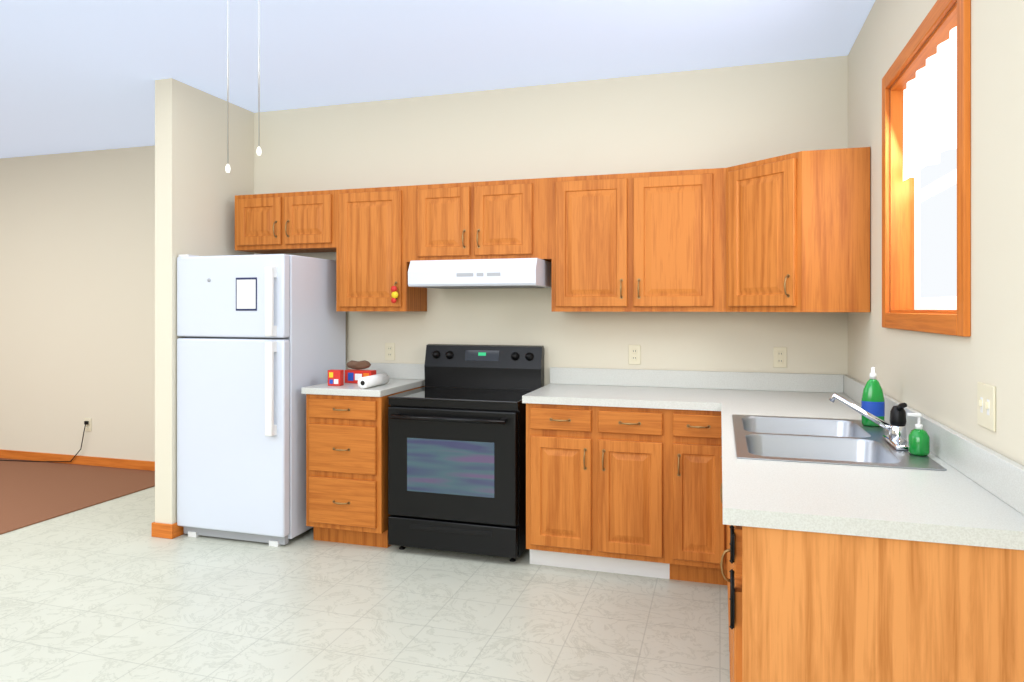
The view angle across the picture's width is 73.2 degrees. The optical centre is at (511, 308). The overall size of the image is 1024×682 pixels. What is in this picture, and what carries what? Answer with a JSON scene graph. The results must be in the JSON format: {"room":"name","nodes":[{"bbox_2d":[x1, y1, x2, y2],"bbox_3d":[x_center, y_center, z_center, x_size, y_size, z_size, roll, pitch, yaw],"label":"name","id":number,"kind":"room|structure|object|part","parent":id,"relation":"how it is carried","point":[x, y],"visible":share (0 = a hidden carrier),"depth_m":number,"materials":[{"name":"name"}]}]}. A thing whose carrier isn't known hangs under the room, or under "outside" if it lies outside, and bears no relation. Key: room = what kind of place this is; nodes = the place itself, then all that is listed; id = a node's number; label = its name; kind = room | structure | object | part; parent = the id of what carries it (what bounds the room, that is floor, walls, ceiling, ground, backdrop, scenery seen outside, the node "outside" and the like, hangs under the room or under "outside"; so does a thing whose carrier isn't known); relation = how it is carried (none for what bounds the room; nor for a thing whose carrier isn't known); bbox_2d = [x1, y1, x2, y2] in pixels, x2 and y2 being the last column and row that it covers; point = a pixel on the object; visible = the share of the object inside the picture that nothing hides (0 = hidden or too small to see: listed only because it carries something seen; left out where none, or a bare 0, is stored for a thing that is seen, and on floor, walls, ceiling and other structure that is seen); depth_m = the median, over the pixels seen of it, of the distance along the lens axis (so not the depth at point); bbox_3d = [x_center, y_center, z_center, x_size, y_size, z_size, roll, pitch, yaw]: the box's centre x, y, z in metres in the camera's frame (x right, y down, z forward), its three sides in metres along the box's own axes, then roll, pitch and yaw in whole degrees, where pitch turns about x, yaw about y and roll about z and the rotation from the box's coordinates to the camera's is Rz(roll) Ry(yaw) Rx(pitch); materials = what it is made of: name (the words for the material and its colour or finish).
{"room":"kitchen","nodes":[
{"label":"kitchen","id":0,"kind":"room"},
{"bbox_2d":[0,458,154,534],"bbox_3d":[-5.585,1.391,2.780,3.940,0.058,7.540,0,0,17],"label":"floor","id":1,"kind":"structure","parent":0,"point":[31,493],"depth_m":5.26,"materials":[{"name":"brown carpet"}]},
{"bbox_2d":[0,145,154,461],"bbox_3d":[-4.074,-0.005,6.200,4.860,2.750,0.120,0,0,17],"label":"wall","id":2,"kind":"structure","parent":0,"point":[77,288],"depth_m":6.06,"materials":[{"name":"beige paint"}]},
{"bbox_2d":[0,418,90,461],"bbox_3d":[-4.138,1.156,6.102,0.956,0.407,0.104,0,0,17],"label":"power cord","id":3,"kind":"object","parent":2,"relation":"attached to","point":[86,423],"depth_m":6.02,"materials":[{"name":"black plastic"}]},
{"bbox_3d":[-3.700,1.010,6.019,0.070,0.114,0.008,0,0,17],"label":"electrical outlet in the left room","id":4,"kind":"part","parent":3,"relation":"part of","materials":[{"name":"beige plastic"}]},
{"bbox_2d":[0,449,154,470],"bbox_3d":[-4.036,1.323,6.118,4.740,0.077,0.014,0,0,17],"label":"baseboard","id":5,"kind":"structure","parent":2,"relation":"attached to","point":[92,461],"depth_m":6.03,"materials":[{"name":"brown wood"}]},
{"bbox_2d":[155,78,253,523],"bbox_3d":[-1.898,-0.005,4.781,0.125,2.750,1.340,0,0,17],"label":"wall","id":6,"kind":"structure","parent":0,"point":[198,187],"depth_m":4.19,"materials":[{"name":"beige paint"}]},
{"bbox_2d":[151,522,184,538],"bbox_3d":[-1.902,1.327,4.768,0.153,0.085,1.340,0,0,17],"label":"baseboard","id":7,"kind":"structure","parent":6,"relation":"attached to","point":[167,531],"depth_m":4.13,"materials":[{"name":"brown wood"}]},
{"bbox_2d":[0,486,729,681],"bbox_3d":[-1.322,1.395,1.495,4.965,0.050,7.540,0,0,17],"label":"floor","id":8,"kind":"structure","parent":0,"point":[113,590],"depth_m":3.10,"materials":[{"name":"tile"}]},
{"bbox_2d":[177,254,345,546],"bbox_3d":[-1.568,0.521,4.337,0.750,1.697,0.740,0,0,17],"label":"fridge","id":9,"kind":"object","parent":8,"relation":"on","point":[261,344],"visible":0.96,"depth_m":4.04,"materials":[{"name":"white metal"}]},
{"bbox_2d":[301,383,424,547],"bbox_3d":[-0.882,0.932,4.236,0.486,0.876,0.628,0,0,17],"label":"base cabinet","id":10,"kind":"object","parent":8,"relation":"on","point":[343,432],"depth_m":3.95,"materials":[{"name":"brown wood"}]},
{"bbox_2d":[301,379,424,394],"bbox_3d":[-0.890,0.475,4.237,0.510,0.038,0.631,0,0,17],"label":"countertop","id":11,"kind":"structure","parent":10,"relation":"on","point":[393,384],"depth_m":4.01,"materials":[{"name":"white laminate"}]},
{"bbox_2d":[328,370,343,385],"bbox_3d":[-1.049,0.409,4.107,0.080,0.092,0.051,0,0,11],"label":"snack box","id":12,"kind":"object","parent":11,"relation":"on","point":[335,377],"visible":1,"depth_m":4.08,"materials":[{"name":"red cardboard"}]},
{"bbox_2d":[345,369,375,383],"bbox_3d":[-0.931,0.415,4.239,0.190,0.080,0.061,0,0,21],"label":"snack box","id":13,"kind":"object","parent":11,"relation":"on","point":[353,375],"visible":0.75,"depth_m":4.22,"materials":[{"name":"red cardboard"}]},
{"bbox_2d":[347,360,370,369],"bbox_3d":[-0.944,0.344,4.237,0.156,0.059,0.080,0,0,17],"label":"paper bag","id":14,"kind":"object","parent":13,"relation":"on","point":[358,365],"visible":1,"depth_m":4.21,"materials":[{"name":"brown paper"}]},
{"bbox_2d":[358,373,389,388],"bbox_3d":[-0.812,0.422,4.062,0.066,0.065,0.271,0,0,17],"label":"paper towel roll","id":15,"kind":"object","parent":11,"relation":"on","point":[372,380],"visible":1,"depth_m":4.00,"materials":[{"name":"white paper"}]},
{"bbox_2d":[388,344,543,561],"bbox_3d":[-0.261,0.797,4.020,0.764,1.146,0.652,0,0,17],"label":"range","id":16,"kind":"object","parent":8,"relation":"on","point":[457,465],"visible":0.94,"depth_m":3.79,"materials":[{"name":"black metal"}]},
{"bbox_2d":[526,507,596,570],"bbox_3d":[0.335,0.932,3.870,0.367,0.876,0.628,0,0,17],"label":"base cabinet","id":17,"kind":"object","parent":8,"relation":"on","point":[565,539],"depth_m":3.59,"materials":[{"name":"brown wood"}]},
{"bbox_2d":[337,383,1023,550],"bbox_3d":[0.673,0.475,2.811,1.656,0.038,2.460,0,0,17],"label":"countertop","id":18,"kind":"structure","parent":17,"relation":"on","point":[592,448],"depth_m":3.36,"materials":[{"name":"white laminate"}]},
{"bbox_2d":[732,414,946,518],"bbox_3d":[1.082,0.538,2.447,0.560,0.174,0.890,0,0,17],"label":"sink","id":19,"kind":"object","parent":18,"relation":"in","point":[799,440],"depth_m":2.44,"materials":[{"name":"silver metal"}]},
{"bbox_2d":[725,431,912,466],"bbox_3d":[0.956,0.538,2.224,0.484,0.174,0.320,0,0,17],"label":"sink basin","id":20,"kind":"object","parent":19,"relation":"attached to","point":[755,444],"depth_m":2.41,"materials":[{"name":"silver metal"}]},
{"bbox_2d":[907,413,929,455],"bbox_3d":[1.259,0.387,2.138,0.061,0.126,0.057,0,0,17],"label":"soap pump","id":21,"kind":"object","parent":19,"relation":"on","point":[918,440],"visible":1,"depth_m":2.12,"materials":[{"name":"green plastic"}]},
{"bbox_2d":[828,393,915,450],"bbox_3d":[1.197,0.372,2.313,0.229,0.157,0.200,0,0,17],"label":"faucet","id":22,"kind":"object","parent":18,"relation":"on","point":[896,440],"depth_m":2.30,"materials":[{"name":"silver metal"}]},
{"bbox_2d":[861,367,884,426],"bbox_3d":[1.392,0.337,2.661,0.082,0.226,0.051,0,0,17],"label":"dish soap bottle","id":23,"kind":"object","parent":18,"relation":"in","point":[873,401],"visible":0.94,"depth_m":2.64,"materials":[{"name":"green plastic"}]},
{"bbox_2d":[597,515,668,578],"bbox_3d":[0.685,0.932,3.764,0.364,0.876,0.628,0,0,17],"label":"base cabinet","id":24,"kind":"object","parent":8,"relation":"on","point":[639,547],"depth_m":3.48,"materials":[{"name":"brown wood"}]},
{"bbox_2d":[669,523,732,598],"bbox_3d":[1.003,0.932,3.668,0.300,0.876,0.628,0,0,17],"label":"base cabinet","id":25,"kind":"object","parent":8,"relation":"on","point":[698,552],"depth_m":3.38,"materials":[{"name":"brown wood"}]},
{"bbox_2d":[0,0,874,157],"bbox_3d":[-3.208,-1.430,2.064,8.905,0.100,7.540,0,0,17],"label":"ceiling","id":26,"kind":"structure","parent":0,"point":[79,75],"depth_m":3.65,"materials":[{"name":"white paint"}]},
{"bbox_2d":[225,0,229,172],"bbox_3d":[-1.031,-0.937,2.504,0.017,0.884,0.016,0,0,17],"label":"pull cord","id":27,"kind":"object","parent":26,"relation":"hanging from","point":[227,168],"visible":1,"depth_m":2.50,"materials":[{"name":"white fabric"}]},
{"bbox_2d":[257,0,260,154],"bbox_3d":[-0.917,-0.968,2.501,0.017,0.822,0.016,0,0,17],"label":"pull cord","id":28,"kind":"object","parent":26,"relation":"hanging from","point":[258,150],"visible":1,"depth_m":2.50,"materials":[{"name":"white fabric"}]},
{"bbox_2d":[254,55,847,390],"bbox_3d":[0.165,-0.005,4.619,3.920,2.750,0.700,0,0,17],"label":"wall","id":29,"kind":"structure","parent":0,"point":[722,117],"depth_m":4.18,"materials":[{"name":"beige paint"}]},
{"bbox_2d":[235,193,298,253],"bbox_3d":[-1.600,-0.565,4.612,0.375,0.360,0.324,0,0,17],"label":"upper cabinet","id":30,"kind":"object","parent":29,"relation":"attached to","point":[258,217],"depth_m":4.46,"materials":[{"name":"brown wood"}]},
{"bbox_2d":[283,190,334,252],"bbox_3d":[-1.238,-0.565,4.503,0.381,0.360,0.324,0,0,17],"label":"upper cabinet","id":31,"kind":"object","parent":29,"relation":"attached to","point":[308,216],"depth_m":4.35,"materials":[{"name":"brown wood"}]},
{"bbox_2d":[331,186,426,310],"bbox_3d":[-0.826,-0.365,4.379,0.480,0.760,0.324,0,0,17],"label":"upper cabinet","id":32,"kind":"object","parent":29,"relation":"attached to","point":[372,267],"depth_m":4.22,"materials":[{"name":"brown wood"}]},
{"bbox_2d":[385,343,394,359],"bbox_3d":[-0.804,0.280,4.540,0.070,0.114,0.008,0,0,17],"label":"electrical outlet","id":33,"kind":"object","parent":29,"relation":"attached to","point":[389,351],"visible":1,"depth_m":4.54,"materials":[{"name":"beige plastic"}]},
{"bbox_2d":[407,182,470,262],"bbox_3d":[-0.393,-0.515,4.248,0.424,0.460,0.324,0,0,17],"label":"upper cabinet","id":34,"kind":"object","parent":29,"relation":"attached to","point":[438,215],"depth_m":4.09,"materials":[{"name":"brown wood"}]},
{"bbox_2d":[471,178,550,261],"bbox_3d":[0.037,-0.515,4.119,0.475,0.460,0.324,0,0,17],"label":"upper cabinet","id":35,"kind":"object","parent":29,"relation":"attached to","point":[510,219],"depth_m":3.96,"materials":[{"name":"brown wood"}]},
{"bbox_2d":[408,258,550,288],"bbox_3d":[-0.165,-0.203,4.094,0.760,0.153,0.488,0,0,17],"label":"range hood","id":36,"kind":"object","parent":35,"relation":"attached to","point":[492,273],"visible":0.98,"depth_m":3.88,"materials":[{"name":"white metal"}]},
{"bbox_2d":[551,173,630,311],"bbox_3d":[0.478,-0.365,3.986,0.446,0.760,0.324,0,0,17],"label":"upper cabinet","id":37,"kind":"object","parent":29,"relation":"attached to","point":[591,214],"depth_m":3.83,"materials":[{"name":"brown wood"}]},
{"bbox_2d":[360,363,844,390],"bbox_3d":[0.376,0.406,4.175,2.972,0.100,0.019,0,0,17],"label":"backsplash","id":38,"kind":"structure","parent":29,"relation":"attached to","point":[736,381],"depth_m":3.99,"materials":[{"name":"white laminate"}]},
{"bbox_2d":[629,345,640,363],"bbox_3d":[0.724,0.270,4.080,0.070,0.114,0.008,0,0,17],"label":"electrical outlet","id":39,"kind":"object","parent":29,"relation":"attached to","point":[634,354],"visible":1,"depth_m":4.08,"materials":[{"name":"beige plastic"}]},
{"bbox_2d":[631,168,722,311],"bbox_3d":[0.931,-0.365,3.849,0.499,0.760,0.324,0,0,17],"label":"upper cabinet","id":40,"kind":"object","parent":29,"relation":"attached to","point":[677,216],"depth_m":3.70,"materials":[{"name":"brown wood"}]},
{"bbox_2d":[773,347,786,367],"bbox_3d":[1.495,0.270,3.848,0.070,0.114,0.008,0,0,17],"label":"electrical outlet","id":41,"kind":"object","parent":29,"relation":"attached to","point":[779,357],"visible":1,"depth_m":3.85,"materials":[{"name":"beige plastic"}]},
{"bbox_2d":[723,147,869,311],"bbox_3d":[1.431,-0.365,3.551,0.632,0.760,0.606,0,0,17],"label":"upper cabinet","id":42,"kind":"object","parent":29,"relation":"attached to","point":[787,233],"depth_m":3.27,"materials":[{"name":"brown wood"}]},
{"bbox_2d":[725,411,880,438],"bbox_3d":[1.074,0.538,2.617,0.484,0.174,0.500,0,0,17],"label":"sink basin","id":43,"kind":"object","parent":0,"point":[849,425],"depth_m":2.84,"materials":[{"name":"silver metal"}]},
{"bbox_2d":[848,0,1023,465],"bbox_3d":[0.913,-0.005,0.518,0.120,2.750,6.720,0,0,17],"label":"wall","id":44,"kind":"structure","parent":0,"point":[936,377],"depth_m":1.87,"materials":[{"name":"beige paint"}]},
{"bbox_2d":[882,0,970,336],"bbox_3d":[1.462,-0.443,2.379,0.133,1.039,1.014,0,0,17],"label":"window","id":45,"kind":"structure","parent":44,"relation":"in","point":[899,312],"depth_m":2.51,"materials":[{"name":"brown wood"}]},
{"bbox_2d":[903,26,956,180],"bbox_3d":[1.459,-0.694,2.380,0.027,0.383,0.856,0,0,17],"label":"curtain valance","id":46,"kind":"object","parent":45,"relation":"attached to","point":[930,114],"visible":0.75,"depth_m":2.42,"materials":[{"name":"white fabric"}]},
{"bbox_3d":[1.508,-0.443,2.365,0.038,0.891,0.866,0,0,17],"label":"window sash","id":47,"kind":"part","parent":45,"relation":"part of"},
{"bbox_2d":[845,375,1023,514],"bbox_3d":[1.457,0.406,2.575,0.020,0.100,2.460,0,0,17],"label":"backsplash","id":48,"kind":"structure","parent":44,"relation":"attached to","point":[1003,477],"depth_m":1.89,"materials":[{"name":"white laminate"}]},
{"bbox_2d":[977,382,995,431],"bbox_3d":[1.227,0.252,1.792,0.014,0.114,0.116,0,0,17],"label":"switch plate","id":49,"kind":"object","parent":44,"relation":"attached to","point":[986,405],"visible":1,"depth_m":1.77,"materials":[{"name":"beige plastic"}]}
]}

